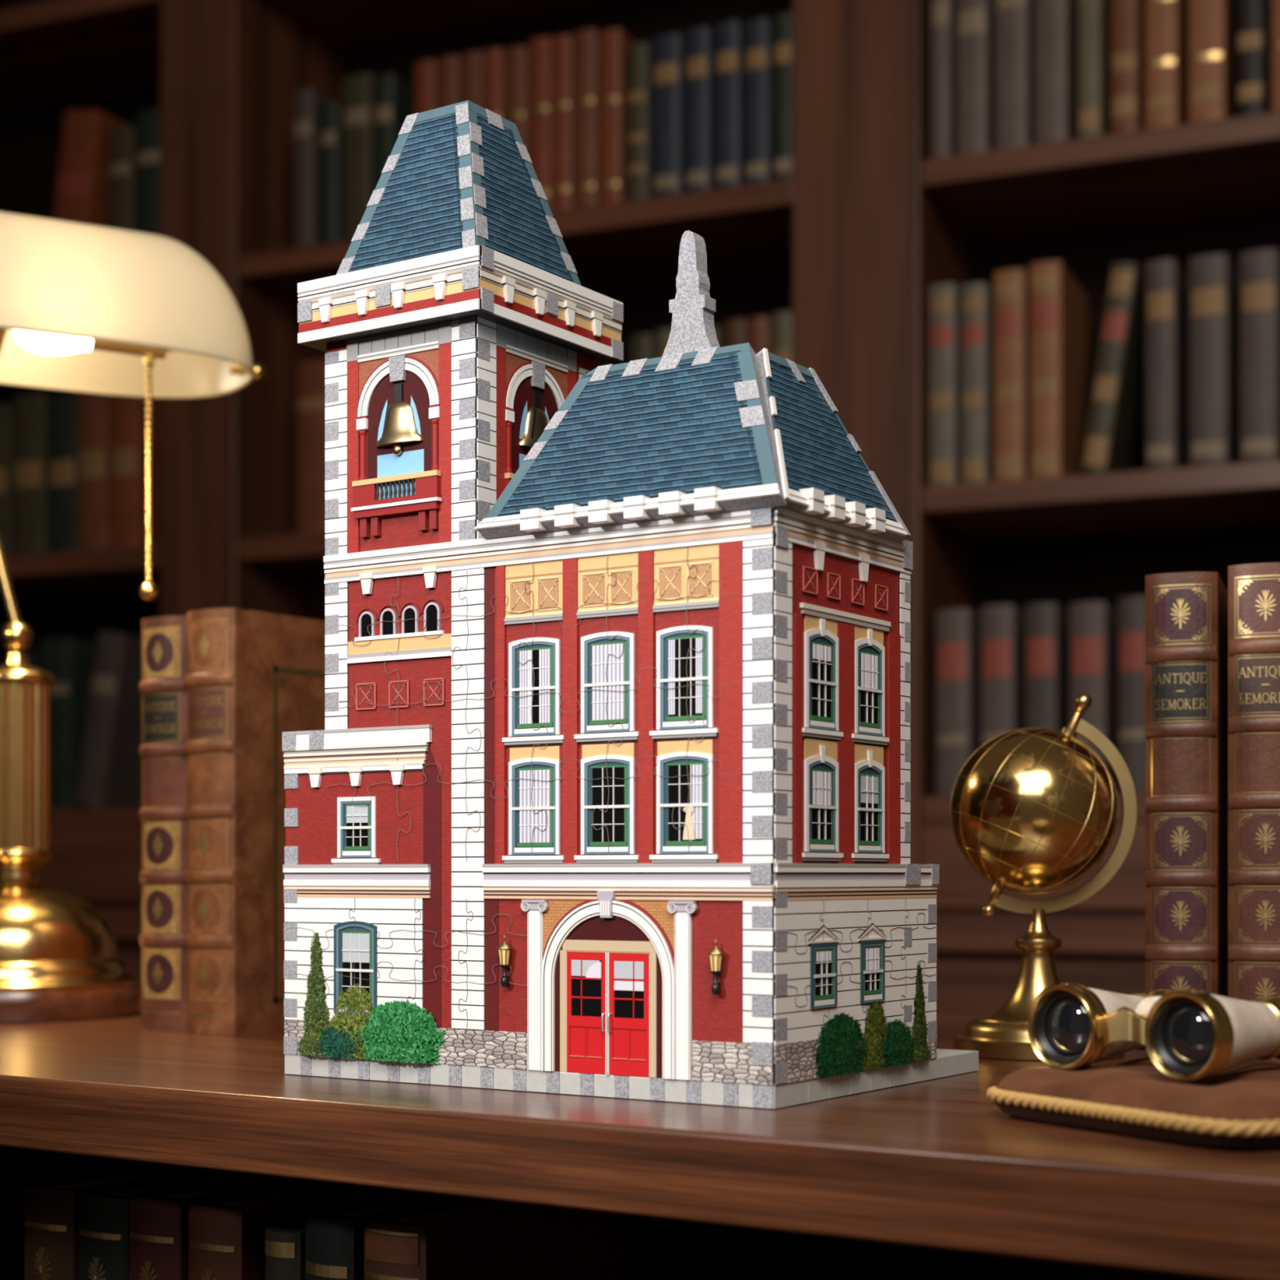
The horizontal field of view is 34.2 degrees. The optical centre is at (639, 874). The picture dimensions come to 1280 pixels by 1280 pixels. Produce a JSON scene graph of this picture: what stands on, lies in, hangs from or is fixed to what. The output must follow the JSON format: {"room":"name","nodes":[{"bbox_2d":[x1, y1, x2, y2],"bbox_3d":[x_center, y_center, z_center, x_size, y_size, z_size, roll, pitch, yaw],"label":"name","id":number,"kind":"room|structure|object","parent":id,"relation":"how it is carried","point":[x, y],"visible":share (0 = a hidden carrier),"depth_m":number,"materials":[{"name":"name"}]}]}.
{"room":"home library","nodes":[
{"label":"home library","id":0,"kind":"room"},
{"bbox_3d":[-0.218,0.938,1.136,5.900,0.050,4.560,0,0,23],"label":"floor","id":1,"kind":"structure","parent":0,"visible":0},
{"bbox_2d":[0,0,1279,1016],"bbox_3d":[-0.093,-0.567,3.341,3.940,2.960,0.375,0,0,23],"label":"bookcase","id":2,"kind":"object","parent":1,"relation":"on","point":[854,245],"visible":0.34,"depth_m":3.20,"materials":[{"name":"brown wood"}]},
{"bbox_2d":[0,404,13,555],"bbox_3d":[-1.091,-0.686,3.716,0.070,0.263,0.201,0,0,23],"label":"book","id":3,"kind":"object","parent":2,"relation":"on","point":[6,411],"visible":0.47,"depth_m":3.62,"materials":[{"name":"green fabric"}]},
{"bbox_2d":[23,650,39,668],"bbox_3d":[-1.034,-0.249,3.692,0.055,0.276,0.201,0,0,23],"label":"book","id":4,"kind":"object","parent":2,"relation":"on","point":[33,656],"visible":0.04,"depth_m":3.59,"materials":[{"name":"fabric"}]},
{"bbox_2d":[13,392,52,555],"bbox_3d":[-1.021,-0.694,3.691,0.067,0.278,0.201,0,0,23],"label":"book","id":5,"kind":"object","parent":2,"relation":"on","point":[31,411],"visible":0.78,"depth_m":3.60,"materials":[{"name":"green fabric"}]},
{"bbox_2d":[48,392,78,552],"bbox_3d":[-0.955,-0.691,3.667,0.062,0.273,0.201,0,0,23],"label":"book","id":6,"kind":"object","parent":2,"relation":"on","point":[63,407],"visible":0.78,"depth_m":3.57,"materials":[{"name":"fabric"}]},
{"bbox_2d":[40,636,98,809],"bbox_3d":[-0.969,-0.260,3.668,0.068,0.296,0.201,0,0,23],"label":"book","id":7,"kind":"object","parent":2,"relation":"on","point":[71,660],"visible":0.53,"depth_m":3.58,"materials":[{"name":"fabric"}]},
{"bbox_2d":[53,110,126,226],"bbox_3d":[-0.932,-1.166,3.648,0.111,0.289,0.201,0,0,23],"label":"book","id":8,"kind":"object","parent":2,"relation":"on","point":[82,193],"visible":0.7,"depth_m":3.56,"materials":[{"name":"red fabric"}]},
{"bbox_2d":[78,391,111,550],"bbox_3d":[-0.896,-0.699,3.633,0.061,0.288,0.201,0,0,23],"label":"book","id":9,"kind":"object","parent":2,"relation":"on","point":[95,411],"visible":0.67,"depth_m":3.54,"materials":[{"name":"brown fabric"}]},
{"bbox_2d":[74,629,141,808],"bbox_3d":[-0.883,-0.265,3.627,0.106,0.305,0.201,0,0,23],"label":"book","id":10,"kind":"object","parent":2,"relation":"on","point":[109,774],"visible":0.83,"depth_m":3.54,"materials":[{"name":"grey fabric"}]},
{"bbox_2d":[109,124,136,231],"bbox_3d":[-0.843,-1.144,3.610,0.046,0.247,0.201,0,0,23],"label":"book","id":11,"kind":"object","parent":2,"relation":"on","point":[122,138],"visible":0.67,"depth_m":3.52,"materials":[{"name":"green fabric"}]},
{"bbox_2d":[111,395,159,547],"bbox_3d":[-0.834,-0.699,3.611,0.059,0.288,0.201,0,0,23],"label":"book","id":12,"kind":"object","parent":2,"relation":"on","point":[129,414],"visible":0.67,"depth_m":3.52,"materials":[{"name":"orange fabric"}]},
{"bbox_2d":[136,108,159,235],"bbox_3d":[-0.790,-1.154,3.592,0.054,0.267,0.201,0,0,23],"label":"book","id":13,"kind":"object","parent":2,"relation":"on","point":[148,122],"visible":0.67,"depth_m":3.50,"materials":[{"name":"fabric"}]},
{"bbox_2d":[297,360,325,533],"bbox_3d":[-0.493,-0.694,3.461,0.062,0.278,0.201,0,0,23],"label":"book","id":14,"kind":"object","parent":2,"relation":"on","point":[311,378],"visible":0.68,"depth_m":3.37,"materials":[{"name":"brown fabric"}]},
{"bbox_2d":[293,88,333,247],"bbox_3d":[-0.510,-1.148,3.469,0.036,0.255,0.201,0,0,23],"label":"book","id":15,"kind":"object","parent":2,"relation":"on","point":[308,103],"visible":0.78,"depth_m":3.38,"materials":[{"name":"grey fabric"}]},
{"bbox_2d":[320,102,342,243],"bbox_3d":[-0.467,-1.134,3.454,0.032,0.227,0.201,0,0,23],"label":"book","id":16,"kind":"object","parent":2,"relation":"on","point":[331,113],"visible":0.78,"depth_m":3.36,"materials":[{"name":"fabric"}]},
{"bbox_2d":[342,73,374,240],"bbox_3d":[-0.419,-1.154,3.439,0.052,0.267,0.201,0,0,23],"label":"book","id":17,"kind":"object","parent":2,"relation":"on","point":[357,89],"visible":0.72,"depth_m":3.35,"materials":[{"name":"green fabric"}]},
{"bbox_2d":[373,73,414,190],"bbox_3d":[-0.372,-1.149,3.410,0.036,0.257,0.201,0,0,23],"label":"book","id":18,"kind":"object","parent":2,"relation":"on","point":[393,98],"visible":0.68,"depth_m":3.32,"materials":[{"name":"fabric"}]},
{"bbox_2d":[414,59,437,113],"bbox_3d":[-0.304,-1.154,3.381,0.037,0.267,0.201,0,0,23],"label":"book","id":19,"kind":"object","parent":2,"relation":"on","point":[425,71],"visible":0.06,"depth_m":3.29,"materials":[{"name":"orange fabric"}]},
{"bbox_2d":[437,55,461,107],"bbox_3d":[-0.266,-1.155,3.369,0.037,0.269,0.201,0,0,23],"label":"book","id":20,"kind":"object","parent":2,"relation":"on","point":[449,68],"visible":0.09,"depth_m":3.28,"materials":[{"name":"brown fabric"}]},
{"bbox_2d":[461,51,481,106],"bbox_3d":[-0.228,-1.156,3.357,0.037,0.271,0.201,0,0,23],"label":"book","id":21,"kind":"object","parent":2,"relation":"on","point":[470,61],"visible":0.1,"depth_m":3.26,"materials":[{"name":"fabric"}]},
{"bbox_2d":[480,48,505,118],"bbox_3d":[-0.195,-1.154,3.334,0.037,0.267,0.201,0,0,23],"label":"book","id":22,"kind":"object","parent":2,"relation":"on","point":[492,60],"visible":0.12,"depth_m":3.24,"materials":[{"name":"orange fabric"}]},
{"bbox_2d":[505,46,528,153],"bbox_3d":[-0.157,-1.153,3.322,0.037,0.265,0.201,0,0,23],"label":"book","id":23,"kind":"object","parent":2,"relation":"on","point":[517,59],"visible":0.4,"depth_m":3.23,"materials":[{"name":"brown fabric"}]},
{"bbox_2d":[528,36,551,208],"bbox_3d":[-0.118,-1.158,3.311,0.037,0.275,0.201,0,0,23],"label":"book","id":24,"kind":"object","parent":2,"relation":"on","point":[539,47],"visible":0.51,"depth_m":3.22,"materials":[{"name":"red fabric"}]},
{"bbox_2d":[550,35,574,211],"bbox_3d":[-0.085,-1.155,3.288,0.037,0.269,0.201,0,0,23],"label":"book","id":25,"kind":"object","parent":2,"relation":"on","point":[562,46],"visible":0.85,"depth_m":3.19,"materials":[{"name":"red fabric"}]},
{"bbox_2d":[574,29,599,208],"bbox_3d":[-0.047,-1.157,3.276,0.037,0.273,0.201,0,0,23],"label":"book","id":26,"kind":"object","parent":2,"relation":"on","point":[586,41],"visible":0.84,"depth_m":3.18,"materials":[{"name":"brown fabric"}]},
{"bbox_2d":[599,28,635,204],"bbox_3d":[-0.009,-1.155,3.264,0.037,0.269,0.201,0,0,23],"label":"book","id":27,"kind":"object","parent":2,"relation":"on","point":[613,42],"visible":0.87,"depth_m":3.17,"materials":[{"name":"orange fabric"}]},
{"bbox_2d":[626,42,653,200],"bbox_3d":[0.033,-1.139,3.237,0.034,0.237,0.201,0,0,23],"label":"book","id":28,"kind":"object","parent":2,"relation":"on","point":[639,55],"visible":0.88,"depth_m":3.15,"materials":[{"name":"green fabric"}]},
{"bbox_2d":[630,333,655,360],"bbox_3d":[0.038,-0.686,3.239,0.034,0.263,0.201,0,0,23],"label":"book","id":29,"kind":"object","parent":2,"relation":"on","point":[642,346],"visible":0.11,"depth_m":3.15,"materials":[{"name":"green fabric"}]},
{"bbox_2d":[655,328,671,357],"bbox_3d":[0.075,-0.689,3.228,0.030,0.268,0.201,0,0,23],"label":"book","id":30,"kind":"object","parent":2,"relation":"on","point":[662,336],"visible":0.08,"depth_m":3.14,"materials":[{"name":"fabric"}]},
{"bbox_2d":[653,33,685,197],"bbox_3d":[0.077,-1.143,3.221,0.044,0.244,0.201,0,0,23],"label":"book","id":31,"kind":"object","parent":2,"relation":"on","point":[668,50],"visible":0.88,"depth_m":3.13,"materials":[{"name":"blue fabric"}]},
{"bbox_2d":[685,26,715,192],"bbox_3d":[0.123,-1.143,3.201,0.038,0.246,0.201,0,0,23],"label":"book","id":32,"kind":"object","parent":2,"relation":"on","point":[700,42],"visible":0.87,"depth_m":3.11,"materials":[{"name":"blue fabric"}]},
{"bbox_2d":[714,326,724,346],"bbox_3d":[0.141,-0.686,3.195,0.030,0.263,0.201,0,0,23],"label":"book","id":33,"kind":"object","parent":2,"relation":"on","point":[719,331],"visible":0.03,"depth_m":3.11,"materials":[{"name":"green fabric"}]},
{"bbox_2d":[715,20,745,188],"bbox_3d":[0.167,-1.145,3.182,0.038,0.248,0.201,0,0,23],"label":"book","id":34,"kind":"object","parent":2,"relation":"on","point":[731,34],"visible":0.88,"depth_m":3.09,"materials":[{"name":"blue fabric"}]},
{"bbox_2d":[724,319,746,346],"bbox_3d":[0.178,-0.690,3.184,0.034,0.271,0.201,0,0,23],"label":"book","id":35,"kind":"object","parent":2,"relation":"on","point":[735,330],"visible":0.11,"depth_m":3.09,"materials":[{"name":"fabric"}]},
{"bbox_2d":[745,17,773,184],"bbox_3d":[0.210,-1.143,3.164,0.037,0.244,0.201,0,0,23],"label":"book","id":36,"kind":"object","parent":2,"relation":"on","point":[758,32],"visible":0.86,"depth_m":3.07,"materials":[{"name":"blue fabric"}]},
{"bbox_2d":[746,315,772,355],"bbox_3d":[0.211,-0.689,3.161,0.033,0.269,0.201,0,0,23],"label":"book","id":37,"kind":"object","parent":2,"relation":"on","point":[759,329],"visible":0.12,"depth_m":3.07,"materials":[{"name":"fabric"}]},
{"bbox_2d":[772,311,792,360],"bbox_3d":[0.247,-0.691,3.150,0.032,0.273,0.201,0,0,23],"label":"book","id":38,"kind":"object","parent":2,"relation":"on","point":[782,322],"visible":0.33,"depth_m":3.06,"materials":[{"name":"fabric"}]},
{"bbox_2d":[773,12,792,181],"bbox_3d":[0.248,-1.143,3.148,0.032,0.246,0.201,0,0,23],"label":"book","id":39,"kind":"object","parent":2,"relation":"on","point":[782,22],"visible":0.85,"depth_m":3.06,"materials":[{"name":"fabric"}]},
{"bbox_2d":[930,0,956,159],"bbox_3d":[0.466,-1.164,3.053,0.029,0.287,0.201,0,0,23],"label":"book","id":40,"kind":"object","parent":2,"relation":"on","point":[943,12],"visible":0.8,"depth_m":2.96,"materials":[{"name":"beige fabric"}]},
{"bbox_2d":[929,283,961,485],"bbox_3d":[0.468,-0.698,3.052,0.038,0.286,0.201,0,0,23],"label":"book","id":41,"kind":"object","parent":2,"relation":"on","point":[945,300],"visible":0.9,"depth_m":2.96,"materials":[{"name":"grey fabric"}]},
{"bbox_2d":[936,608,981,796],"bbox_3d":[0.483,-0.244,3.046,0.049,0.266,0.201,0,0,23],"label":"book","id":42,"kind":"object","parent":2,"relation":"on","point":[958,631],"visible":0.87,"depth_m":2.96,"materials":[{"name":"beige fabric"}]},
{"bbox_2d":[956,0,995,155],"bbox_3d":[0.508,-1.159,3.039,0.044,0.277,0.201,0,0,23],"label":"book","id":43,"kind":"object","parent":2,"relation":"on","point":[975,19],"visible":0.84,"depth_m":2.95,"materials":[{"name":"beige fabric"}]},
{"bbox_2d":[961,283,994,484],"bbox_3d":[0.511,-0.696,3.038,0.036,0.283,0.201,0,0,23],"label":"book","id":44,"kind":"object","parent":2,"relation":"on","point":[977,299],"visible":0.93,"depth_m":2.95,"materials":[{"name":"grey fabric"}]},
{"bbox_2d":[981,604,1026,746],"bbox_3d":[0.542,-0.246,3.025,0.047,0.269,0.201,0,0,23],"label":"book","id":45,"kind":"object","parent":2,"relation":"on","point":[1003,627],"visible":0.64,"depth_m":2.94,"materials":[{"name":"beige fabric"}]},
{"bbox_2d":[994,268,1030,481],"bbox_3d":[0.558,-0.704,3.022,0.043,0.298,0.201,0,0,23],"label":"book","id":46,"kind":"object","parent":2,"relation":"on","point":[1011,286],"visible":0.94,"depth_m":2.93,"materials":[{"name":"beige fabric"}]},
{"bbox_2d":[995,0,1034,150],"bbox_3d":[0.561,-1.164,3.021,0.047,0.287,0.201,0,0,23],"label":"book","id":47,"kind":"object","parent":2,"relation":"on","point":[1014,19],"visible":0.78,"depth_m":2.93,"materials":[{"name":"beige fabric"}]},
{"bbox_2d":[1026,602,1070,731],"bbox_3d":[0.600,-0.246,3.004,0.044,0.269,0.201,0,0,23],"label":"book","id":48,"kind":"object","parent":2,"relation":"on","point":[1047,624],"visible":0.57,"depth_m":2.92,"materials":[{"name":"grey fabric"}]},
{"bbox_2d":[1034,0,1077,144],"bbox_3d":[0.611,-1.169,2.991,0.046,0.297,0.201,0,0,23],"label":"book","id":49,"kind":"object","parent":2,"relation":"on","point":[1055,21],"visible":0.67,"depth_m":2.90,"materials":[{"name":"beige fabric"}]},
{"bbox_2d":[1030,261,1088,478],"bbox_3d":[0.604,-0.705,2.994,0.043,0.301,0.201,0,0,23],"label":"book","id":50,"kind":"object","parent":2,"relation":"on","point":[1059,305],"visible":0.98,"depth_m":2.91,"materials":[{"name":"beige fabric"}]},
{"bbox_2d":[1077,0,1111,138],"bbox_3d":[0.661,-1.159,2.974,0.032,0.277,0.201,0,0,23],"label":"book","id":51,"kind":"object","parent":2,"relation":"on","point":[1094,16],"visible":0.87,"depth_m":2.88,"materials":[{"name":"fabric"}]},
{"bbox_2d":[1070,601,1119,794],"bbox_3d":[0.658,-0.244,2.971,0.049,0.266,0.201,0,0,23],"label":"book","id":52,"kind":"object","parent":2,"relation":"on","point":[1094,625],"visible":0.55,"depth_m":2.88,"materials":[{"name":"beige fabric"}]},
{"bbox_2d":[1081,262,1146,474],"bbox_3d":[0.684,-0.700,2.957,0.077,0.290,0.191,0,0,23],"label":"book","id":53,"kind":"object","parent":2,"relation":"on","point":[1118,394],"visible":0.94,"depth_m":2.88,"materials":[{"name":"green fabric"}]},
{"bbox_2d":[1111,0,1145,133],"bbox_3d":[0.707,-1.164,2.959,0.037,0.287,0.201,0,0,23],"label":"book","id":54,"kind":"object","parent":2,"relation":"on","point":[1127,16],"visible":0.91,"depth_m":2.87,"materials":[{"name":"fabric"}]},
{"bbox_2d":[1118,595,1145,794],"bbox_3d":[0.717,-0.247,2.950,0.042,0.271,0.201,0,0,23],"label":"book","id":55,"kind":"object","parent":2,"relation":"on","point":[1131,610],"visible":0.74,"depth_m":2.86,"materials":[{"name":"grey fabric"}]},
{"bbox_2d":[1145,0,1189,129],"bbox_3d":[0.750,-1.169,2.932,0.043,0.297,0.201,0,0,23],"label":"book","id":56,"kind":"object","parent":2,"relation":"on","point":[1166,21],"visible":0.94,"depth_m":2.84,"materials":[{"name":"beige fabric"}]},
{"bbox_2d":[1146,258,1189,470],"bbox_3d":[0.750,-0.698,2.932,0.040,0.286,0.201,0,0,23],"label":"book","id":57,"kind":"object","parent":2,"relation":"on","point":[1167,286],"visible":0.92,"depth_m":2.84,"materials":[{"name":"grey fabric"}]},
{"bbox_2d":[1189,0,1236,123],"bbox_3d":[0.807,-1.169,2.912,0.047,0.297,0.201,0,0,23],"label":"book","id":58,"kind":"object","parent":2,"relation":"on","point":[1212,23],"visible":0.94,"depth_m":2.82,"materials":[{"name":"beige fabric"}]},
{"bbox_2d":[1189,253,1239,466],"bbox_3d":[0.809,-0.698,2.911,0.050,0.286,0.201,0,0,23],"label":"book","id":59,"kind":"object","parent":2,"relation":"on","point":[1214,280],"visible":0.92,"depth_m":2.82,"materials":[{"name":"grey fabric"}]},
{"bbox_2d":[1236,0,1271,116],"bbox_3d":[0.861,-1.164,2.893,0.037,0.287,0.201,0,0,23],"label":"book","id":60,"kind":"object","parent":2,"relation":"on","point":[1254,17],"visible":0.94,"depth_m":2.80,"materials":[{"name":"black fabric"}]},
{"bbox_2d":[1240,248,1279,462],"bbox_3d":[0.872,-0.698,2.889,0.050,0.286,0.201,0,0,23],"label":"book","id":61,"kind":"object","parent":2,"relation":"on","point":[1260,269],"visible":0.97,"depth_m":2.80,"materials":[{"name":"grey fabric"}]},
{"bbox_2d":[1271,0,1279,111],"bbox_3d":[0.905,-1.169,2.866,0.046,0.297,0.201,0,0,23],"label":"book","id":62,"kind":"object","parent":2,"relation":"on","point":[1275,3],"visible":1,"depth_m":2.78,"materials":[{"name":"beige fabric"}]},
{"bbox_2d":[0,982,1279,1279],"bbox_3d":[-0.123,0.513,1.468,2.070,0.800,0.756,0,0,34],"label":"bookcase","id":63,"kind":"object","parent":1,"relation":"on","point":[927,1180],"visible":0.65,"depth_m":0.98,"materials":[{"name":"brown wood"}]},
{"bbox_2d":[24,1163,215,1279],"bbox_3d":[-0.300,0.327,1.320,0.043,0.281,0.201,0,0,34],"label":"book","id":64,"kind":"object","parent":63,"relation":"on","point":[51,1207],"visible":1,"depth_m":1.24,"materials":[{"name":"brown leather"}]},
{"bbox_2d":[0,211,266,1023],"bbox_3d":[-0.500,-0.203,1.657,0.412,0.632,0.216,0,0,-31],"label":"desk lamp","id":65,"kind":"object","parent":63,"relation":"on","point":[85,308],"visible":1,"depth_m":1.63,"materials":[{"name":"gold metal"}]},
{"bbox_2d":[90,339,167,359],"bbox_3d":[-0.405,-0.417,1.640,0.061,0.015,0.014,0,0,-28],"label":"bulb socket","id":66,"kind":"object","parent":65,"relation":"attached to","point":[160,350],"depth_m":1.63,"materials":[{"name":"gold metal"}]},
{"bbox_2d":[139,615,186,1031],"bbox_3d":[-0.296,-0.037,1.593,0.047,0.300,0.202,0,0,34],"label":"book","id":67,"kind":"object","parent":63,"relation":"on","point":[162,689],"visible":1,"depth_m":1.51,"materials":[{"name":"brown leather"}]},
{"bbox_2d":[79,1169,251,1279],"bbox_3d":[-0.261,0.328,1.294,0.042,0.280,0.201,0,0,34],"label":"book","id":68,"kind":"object","parent":63,"relation":"on","point":[104,1213],"visible":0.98,"depth_m":1.21,"materials":[{"name":"leather"}]},
{"bbox_2d":[128,1173,311,1279],"bbox_3d":[-0.226,0.326,1.270,0.042,0.282,0.201,0,0,34],"label":"book","id":69,"kind":"object","parent":63,"relation":"on","point":[158,1219],"visible":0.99,"depth_m":1.19,"materials":[{"name":"red leather"}]},
{"bbox_2d":[184,607,325,1034],"bbox_3d":[-0.254,-0.038,1.564,0.048,0.302,0.207,0,0,34],"label":"book","id":70,"kind":"object","parent":63,"relation":"on","point":[252,677],"visible":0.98,"depth_m":1.48,"materials":[{"name":"beige leather"}]},
{"bbox_2d":[265,1220,305,1279],"bbox_3d":[-0.143,0.331,1.215,0.026,0.273,0.201,0,0,34],"label":"book","id":71,"kind":"object","parent":63,"relation":"on","point":[285,1244],"visible":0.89,"depth_m":1.13,"materials":[{"name":"leather"}]},
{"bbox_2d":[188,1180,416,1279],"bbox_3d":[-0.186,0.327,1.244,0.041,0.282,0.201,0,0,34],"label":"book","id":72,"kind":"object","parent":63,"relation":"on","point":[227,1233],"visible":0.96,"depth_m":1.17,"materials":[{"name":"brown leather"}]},
{"bbox_2d":[305,1191,468,1279],"bbox_3d":[-0.115,0.326,1.196,0.035,0.284,0.201,0,0,34],"label":"book","id":73,"kind":"object","parent":63,"relation":"on","point":[335,1237],"visible":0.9,"depth_m":1.11,"materials":[{"name":"leather"}]},
{"bbox_2d":[364,1197,634,1279],"bbox_3d":[-0.076,0.325,1.171,0.042,0.284,0.201,0,0,34],"label":"book","id":74,"kind":"object","parent":63,"relation":"on","point":[468,1238],"visible":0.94,"depth_m":1.14,"materials":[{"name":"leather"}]},
{"bbox_2d":[282,100,978,1109],"bbox_3d":[-0.002,-0.155,1.177,0.329,0.536,0.248,0,0,34],"label":"building","id":75,"kind":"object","parent":63,"relation":"on","point":[604,790],"visible":1,"depth_m":1.09,"materials":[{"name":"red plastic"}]},
{"bbox_2d":[342,933,369,962],"bbox_3d":[-0.156,0.040,1.145,0.020,0.016,0.001,0,0,34],"label":"blind","id":76,"kind":"object","parent":75,"relation":"hanging from","point":[356,946],"depth_m":1.14,"materials":[{"name":"grey fabric"}]},
{"bbox_2d":[346,805,368,822],"bbox_3d":[-0.156,-0.033,1.146,0.016,0.009,0.001,0,0,34],"label":"blind","id":77,"kind":"object","parent":75,"relation":"hanging from","point":[354,814],"depth_m":1.15,"materials":[{"name":"grey"}]},
{"bbox_2d":[519,769,550,842],"bbox_3d":[-0.055,-0.035,1.078,0.020,0.038,0.001,0,0,34],"label":"curtain","id":78,"kind":"object","parent":75,"relation":"hanging from","point":[534,784],"depth_m":1.08,"materials":[{"name":"white fabric"}]},
{"bbox_2d":[519,648,550,724],"bbox_3d":[-0.055,-0.097,1.078,0.020,0.038,0.001,0,0,34],"label":"curtain","id":79,"kind":"object","parent":75,"relation":"hanging from","point":[534,664],"depth_m":1.08,"materials":[{"name":"white fabric"}]},
{"bbox_2d":[571,960,601,977],"bbox_3d":[-0.027,0.049,1.060,0.018,0.010,0.001,0,0,34],"label":"door curtain","id":80,"kind":"object","parent":75,"relation":"hanging from","point":[580,968],"depth_m":1.06,"materials":[{"name":"grey fabric"}]},
{"bbox_2d":[591,643,624,720],"bbox_3d":[-0.016,-0.097,1.052,0.020,0.038,0.001,0,0,34],"label":"curtain","id":81,"kind":"object","parent":75,"relation":"hanging from","point":[607,659],"depth_m":1.05,"materials":[{"name":"white fabric"}]},
{"bbox_2d":[613,960,644,991],"bbox_3d":[-0.005,0.051,1.046,0.018,0.015,0.001,0,0,34],"label":"door curtain","id":82,"kind":"object","parent":75,"relation":"hanging from","point":[628,975],"depth_m":1.05,"materials":[{"name":"grey fabric"}]},
{"bbox_2d":[668,637,702,714],"bbox_3d":[0.022,-0.098,1.027,0.020,0.037,0.001,0,0,34],"label":"curtain","id":83,"kind":"object","parent":75,"relation":"hanging from","point":[685,654],"depth_m":1.03,"materials":[{"name":"white fabric"}]},
{"bbox_2d":[692,764,702,839],"bbox_3d":[0.028,-0.036,1.023,0.006,0.037,0.001,0,0,34],"label":"curtain","id":84,"kind":"object","parent":75,"relation":"hanging from","point":[697,769],"depth_m":1.02,"materials":[{"name":"white fabric"}]},
{"bbox_2d":[813,771,831,805],"bbox_3d":[0.091,-0.043,1.040,0.001,0.017,0.020,0,0,34],"label":"curtain","id":85,"kind":"object","parent":75,"relation":"hanging from","point":[822,780],"depth_m":1.04,"materials":[{"name":"white fabric"}]},
{"bbox_2d":[813,644,831,662],"bbox_3d":[0.091,-0.111,1.040,0.001,0.007,0.020,0,0,34],"label":"curtain","id":86,"kind":"object","parent":75,"relation":"hanging from","point":[821,652],"depth_m":1.04,"materials":[{"name":"white fabric"}]},
{"bbox_2d":[816,951,831,961],"bbox_3d":[0.092,0.041,1.039,0.001,0.005,0.016,0,0,34],"label":"curtain","id":87,"kind":"object","parent":75,"relation":"hanging from","point":[821,956],"depth_m":1.04,"materials":[{"name":"white fabric"}]},
{"bbox_2d":[860,775,878,804],"bbox_3d":[0.119,-0.044,1.083,0.001,0.014,0.019,0,0,34],"label":"blind","id":88,"kind":"object","parent":75,"relation":"hanging from","point":[868,784],"depth_m":1.08,"materials":[{"name":"grey"}]},
{"bbox_2d":[861,653,878,688],"bbox_3d":[0.120,-0.106,1.083,0.001,0.018,0.019,0,0,34],"label":"curtain","id":89,"kind":"object","parent":75,"relation":"hanging from","point":[869,661],"depth_m":1.08,"materials":[{"name":"white fabric"}]},
{"bbox_2d":[866,947,879,969],"bbox_3d":[0.121,0.044,1.083,0.001,0.011,0.016,0,0,34],"label":"curtain","id":90,"kind":"object","parent":75,"relation":"hanging from","point":[873,954],"depth_m":1.08,"materials":[{"name":"white fabric"}]},
{"bbox_2d":[949,693,1137,1061],"bbox_3d":[0.250,-0.001,1.310,0.108,0.227,0.107,0,0,35],"label":"desk globe","id":91,"kind":"object","parent":63,"relation":"on","point":[1033,810],"visible":0.95,"depth_m":1.28,"materials":[{"name":"gold metal"}]},
{"bbox_2d":[986,1057,1279,1150],"bbox_3d":[0.268,0.100,0.946,0.167,0.026,0.173,0,0,-30],"label":"cushion","id":92,"kind":"object","parent":63,"relation":"on","point":[1237,1108],"visible":0.93,"depth_m":0.90,"materials":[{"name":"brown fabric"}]},
{"bbox_2d":[1027,982,1279,1081],"bbox_3d":[0.248,0.071,0.969,0.081,0.041,0.108,0,0,-39],"label":"binoculars","id":93,"kind":"object","parent":92,"relation":"on","point":[1189,1035],"visible":1,"depth_m":0.94,"materials":[{"name":"white leather"}]},
{"bbox_2d":[1145,571,1227,1057],"bbox_3d":[0.365,-0.036,1.372,0.044,0.299,0.202,0,0,19],"label":"book","id":94,"kind":"object","parent":63,"relation":"on","point":[1186,613],"visible":0.9,"depth_m":1.28,"materials":[{"name":"red leather"}]},
{"bbox_2d":[1227,562,1279,1001],"bbox_3d":[0.411,-0.038,1.349,0.045,0.302,0.202,0,0,20],"label":"book","id":95,"kind":"object","parent":63,"relation":"on","point":[1253,588],"visible":0.9,"depth_m":1.26,"materials":[{"name":"leather"}]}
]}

